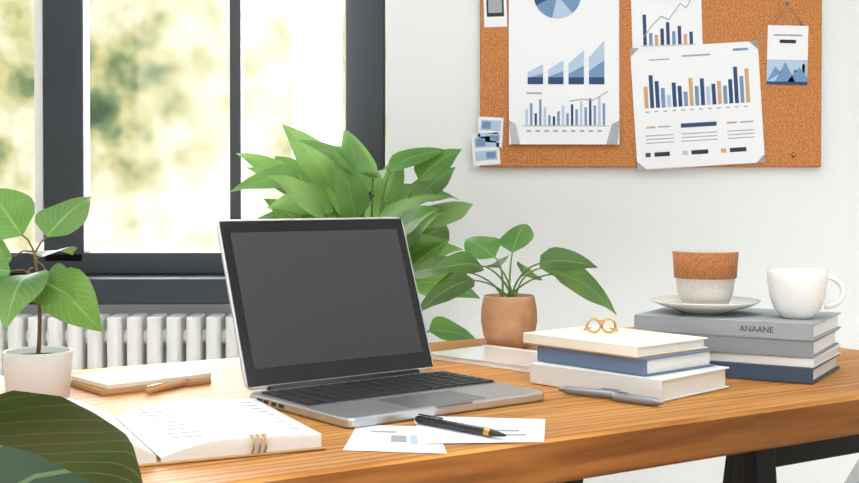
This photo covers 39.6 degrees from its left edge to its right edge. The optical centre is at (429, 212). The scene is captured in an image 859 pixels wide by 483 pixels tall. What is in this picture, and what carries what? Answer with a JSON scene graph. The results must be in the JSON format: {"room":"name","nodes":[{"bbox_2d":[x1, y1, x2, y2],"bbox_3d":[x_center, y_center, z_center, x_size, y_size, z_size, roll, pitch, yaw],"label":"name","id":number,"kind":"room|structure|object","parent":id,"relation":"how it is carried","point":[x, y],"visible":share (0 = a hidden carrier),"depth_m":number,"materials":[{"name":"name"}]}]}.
{"room":"office","nodes":[
{"label":"office","id":0,"kind":"room"},
{"bbox_2d":[19,0,858,482],"bbox_3d":[-0.130,-0.353,3.057,4.800,2.600,0.240,0,1,-1],"label":"wall","id":1,"kind":"structure","parent":0,"point":[627,232],"depth_m":2.96,"materials":[{"name":"paint"}]},
{"bbox_2d":[0,0,384,304],"bbox_3d":[-1.059,-0.575,2.998,2.000,1.588,0.306,0,1,-1],"label":"window","id":2,"kind":"structure","parent":1,"relation":"in","point":[62,82],"depth_m":3.00,"materials":[{"name":"black"}]},
{"bbox_2d":[292,0,341,158],"bbox_3d":[-0.280,-0.621,2.965,0.225,1.418,0.024,0,1,-1],"label":"window pane","id":3,"kind":"object","parent":2,"relation":"hanging from","point":[317,69],"depth_m":2.97,"materials":[{"name":"white glass"}]},
{"bbox_2d":[471,0,821,169],"bbox_3d":[0.534,-0.418,2.929,0.864,0.627,0.037,0,1,-1],"label":"corkboard","id":4,"kind":"object","parent":1,"relation":"attached to","point":[648,84],"visible":0.98,"depth_m":2.93,"materials":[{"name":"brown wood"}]},
{"bbox_2d":[471,132,499,165],"bbox_3d":[0.138,-0.155,2.921,0.067,0.078,0.001,-4,1,-1],"label":"photo","id":5,"kind":"object","parent":4,"relation":"attached to","point":[485,145],"depth_m":2.92,"materials":[{"name":"white"}]},
{"bbox_2d":[478,117,503,146],"bbox_3d":[0.149,-0.197,2.920,0.061,0.072,0.001,3,1,-1],"label":"photo","id":6,"kind":"object","parent":4,"relation":"attached to","point":[490,129],"depth_m":2.92,"materials":[{"name":"white"}]},
{"bbox_3d":[-0.085,1.032,0.758,4.800,0.100,5.200,0,1,-1],"label":"floor","id":7,"kind":"structure","parent":0,"visible":0},
{"bbox_2d":[0,390,142,482],"bbox_3d":[-0.317,0.498,0.359,0.816,0.980,0.848,0,1,-1],"label":"leaf","id":8,"kind":"object","parent":7,"relation":"on","point":[45,438],"visible":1,"depth_m":0.61,"materials":[{"name":"green plant"}]},
{"bbox_2d":[0,313,238,375],"bbox_3d":[-1.034,0.598,2.839,1.858,0.705,0.110,0,1,-1],"label":"radiator","id":9,"kind":"object","parent":7,"relation":"on","point":[120,340],"visible":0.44,"depth_m":2.80,"materials":[{"name":"white metal"}]},
{"bbox_2d":[229,124,479,340],"bbox_3d":[-0.149,0.388,2.448,0.522,1.136,0.611,0,1,-1],"label":"floor plant","id":10,"kind":"object","parent":7,"relation":"on","point":[315,178],"visible":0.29,"depth_m":2.40,"materials":[{"name":"green plant"}]},
{"bbox_2d":[0,327,858,482],"bbox_3d":[-0.029,0.596,1.525,1.610,0.752,0.720,-1,1,-32],"label":"desk","id":11,"kind":"object","parent":7,"relation":"on","point":[756,431],"visible":0.44,"depth_m":1.31,"materials":[{"name":"brown wood"}]},
{"bbox_2d":[0,188,102,397],"bbox_3d":[-0.498,0.096,1.414,0.218,0.250,0.240,0,1,-1],"label":"plant","id":12,"kind":"object","parent":11,"relation":"on","point":[61,292],"visible":0.92,"depth_m":1.41,"materials":[{"name":"green plant"}]},
{"bbox_2d":[71,365,210,394],"bbox_3d":[-0.370,0.213,1.529,0.153,0.012,0.109,-1,1,-39],"label":"notebook","id":13,"kind":"object","parent":11,"relation":"on","point":[120,381],"visible":0.92,"depth_m":1.50,"materials":[{"name":"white paper"}]},
{"bbox_2d":[145,379,189,393],"bbox_3d":[-0.322,0.215,1.487,0.008,0.010,0.092,0,1,26],"label":"pencil","id":14,"kind":"object","parent":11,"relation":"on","point":[162,387],"visible":1,"depth_m":1.47,"materials":[{"name":"brown"}]},
{"bbox_2d":[66,398,326,466],"bbox_3d":[-0.290,0.209,1.171,0.318,0.031,0.232,0,1,-25],"label":"open notebook","id":15,"kind":"object","parent":11,"relation":"on","point":[173,432],"visible":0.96,"depth_m":1.15,"materials":[{"name":"white paper"}]},
{"bbox_2d":[217,217,543,427],"bbox_3d":[-0.062,0.115,1.429,0.283,0.212,0.290,-1,1,-38],"label":"laptop","id":16,"kind":"object","parent":11,"relation":"on","point":[328,321],"visible":0.98,"depth_m":1.48,"materials":[{"name":"silver metal"}]},
{"bbox_2d":[343,425,446,453],"bbox_3d":[-0.034,0.225,1.187,0.099,0.001,0.144,0,1,-1],"label":"paper sheet","id":17,"kind":"object","parent":11,"relation":"on","point":[386,438],"visible":0.95,"depth_m":1.17,"materials":[{"name":"white paper"}]},
{"bbox_2d":[414,416,544,443],"bbox_3d":[0.054,0.223,1.232,0.143,0.001,0.147,0,1,-1],"label":"paper sheet","id":18,"kind":"object","parent":11,"relation":"on","point":[521,430],"visible":0.67,"depth_m":1.22,"materials":[{"name":"white paper"}]},
{"bbox_2d":[415,414,505,436],"bbox_3d":[0.031,0.218,1.215,0.124,0.010,0.009,1,1,44],"label":"pen","id":19,"kind":"object","parent":18,"relation":"on","point":[452,425],"visible":0.98,"depth_m":1.21,"materials":[{"name":"black plastic"}]},
{"bbox_2d":[431,344,540,371],"bbox_3d":[0.114,0.212,1.742,0.202,0.009,0.136,1,1,45],"label":"notepad","id":20,"kind":"object","parent":11,"relation":"on","point":[508,358],"visible":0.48,"depth_m":1.73,"materials":[{"name":"white paper"}]},
{"bbox_2d":[412,224,616,348],"bbox_3d":[0.123,0.117,1.915,0.360,0.194,0.215,0,1,-1],"label":"potted plant","id":21,"kind":"object","parent":11,"relation":"on","point":[509,319],"visible":0.94,"depth_m":1.87,"materials":[{"name":"plant"}]},
{"bbox_2d":[558,386,619,397],"bbox_3d":[0.192,0.215,1.433,0.083,0.011,0.009,1,1,33],"label":"pen","id":22,"kind":"object","parent":11,"relation":"on","point":[607,393],"visible":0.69,"depth_m":1.43,"materials":[{"name":"grey metal"}]},
{"bbox_2d":[530,362,728,401],"bbox_3d":[0.253,0.207,1.515,0.200,0.026,0.150,1,1,45],"label":"book","id":23,"kind":"object","parent":11,"relation":"on","point":[673,385],"visible":0.62,"depth_m":1.45,"materials":[{"name":"white paper"}]},
{"bbox_2d":[537,346,713,376],"bbox_3d":[0.249,0.183,1.525,0.135,0.021,0.178,-1,1,-41],"label":"book","id":24,"kind":"object","parent":23,"relation":"on","point":[665,364],"visible":0.71,"depth_m":1.47,"materials":[{"name":"blue paper"}]},
{"bbox_2d":[523,325,708,358],"bbox_3d":[0.237,0.165,1.534,0.141,0.014,0.191,-1,1,-41],"label":"book","id":25,"kind":"object","parent":24,"relation":"on","point":[629,343],"visible":1,"depth_m":1.50,"materials":[{"name":"beige paper"}]},
{"bbox_2d":[584,318,617,332],"bbox_3d":[0.226,0.147,1.572,0.046,0.019,0.053,0,1,7],"label":"eyeglasses","id":26,"kind":"object","parent":25,"relation":"on","point":[601,326],"visible":0.98,"depth_m":1.55,"materials":[{"name":"gold metal"}]},
{"bbox_2d":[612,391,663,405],"bbox_3d":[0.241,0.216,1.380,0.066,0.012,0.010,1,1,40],"label":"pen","id":27,"kind":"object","parent":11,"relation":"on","point":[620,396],"visible":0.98,"depth_m":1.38,"materials":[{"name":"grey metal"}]},
{"bbox_2d":[710,354,839,383],"bbox_3d":[0.431,0.207,1.654,0.232,0.020,0.172,0,1,30],"label":"book","id":28,"kind":"object","parent":11,"relation":"on","point":[788,374],"visible":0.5,"depth_m":1.55,"materials":[{"name":"blue paper"}]},
{"bbox_2d":[710,345,840,367],"bbox_3d":[0.436,0.191,1.653,0.226,0.012,0.168,1,1,31],"label":"book","id":29,"kind":"object","parent":28,"relation":"on","point":[832,352],"visible":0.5,"depth_m":1.56,"materials":[{"name":"white paper"}]},
{"bbox_2d":[663,329,838,358],"bbox_3d":[0.428,0.174,1.654,0.236,0.022,0.170,0,1,29],"label":"book","id":30,"kind":"object","parent":29,"relation":"on","point":[772,347],"visible":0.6,"depth_m":1.56,"materials":[{"name":"grey paper"}]},
{"bbox_2d":[634,307,840,340],"bbox_3d":[0.429,0.151,1.656,0.240,0.022,0.174,1,1,30],"label":"book","id":31,"kind":"object","parent":30,"relation":"on","point":[760,323],"visible":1,"depth_m":1.59,"materials":[{"name":"grey paper"}]},
{"bbox_2d":[651,295,760,314],"bbox_3d":[0.384,0.130,1.660,0.149,0.018,0.149,0,1,-1],"label":"saucer","id":32,"kind":"object","parent":31,"relation":"on","point":[676,303],"visible":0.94,"depth_m":1.62,"materials":[{"name":"white ceramic"}]},
{"bbox_2d":[672,250,738,303],"bbox_3d":[0.384,0.094,1.660,0.090,0.080,0.090,0,1,-1],"label":"cup","id":33,"kind":"object","parent":32,"relation":"on","point":[705,276],"visible":0.81,"depth_m":1.63,"materials":[{"name":"beige ceramic"}]},
{"bbox_2d":[767,268,846,318],"bbox_3d":[0.503,0.109,1.593,0.102,0.064,0.079,0,1,15],"label":"cup","id":34,"kind":"object","parent":31,"relation":"on","point":[797,293],"visible":1,"depth_m":1.57,"materials":[{"name":"white ceramic"}]},
{"bbox_2d":[844,459,858,482],"bbox_3d":[0.434,0.569,0.991,0.460,0.824,0.480,0,1,-13],"label":"chair","id":35,"kind":"object","parent":7,"relation":"on","point":[853,477],"visible":1,"depth_m":0.85,"materials":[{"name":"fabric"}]},
{"label":"outside","id":36,"kind":"structure","parent":0,"visible":0},
{"bbox_2d":[0,0,385,250],"bbox_3d":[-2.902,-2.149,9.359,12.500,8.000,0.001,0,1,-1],"label":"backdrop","id":37,"kind":"structure","parent":36,"point":[176,30],"depth_m":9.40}
]}

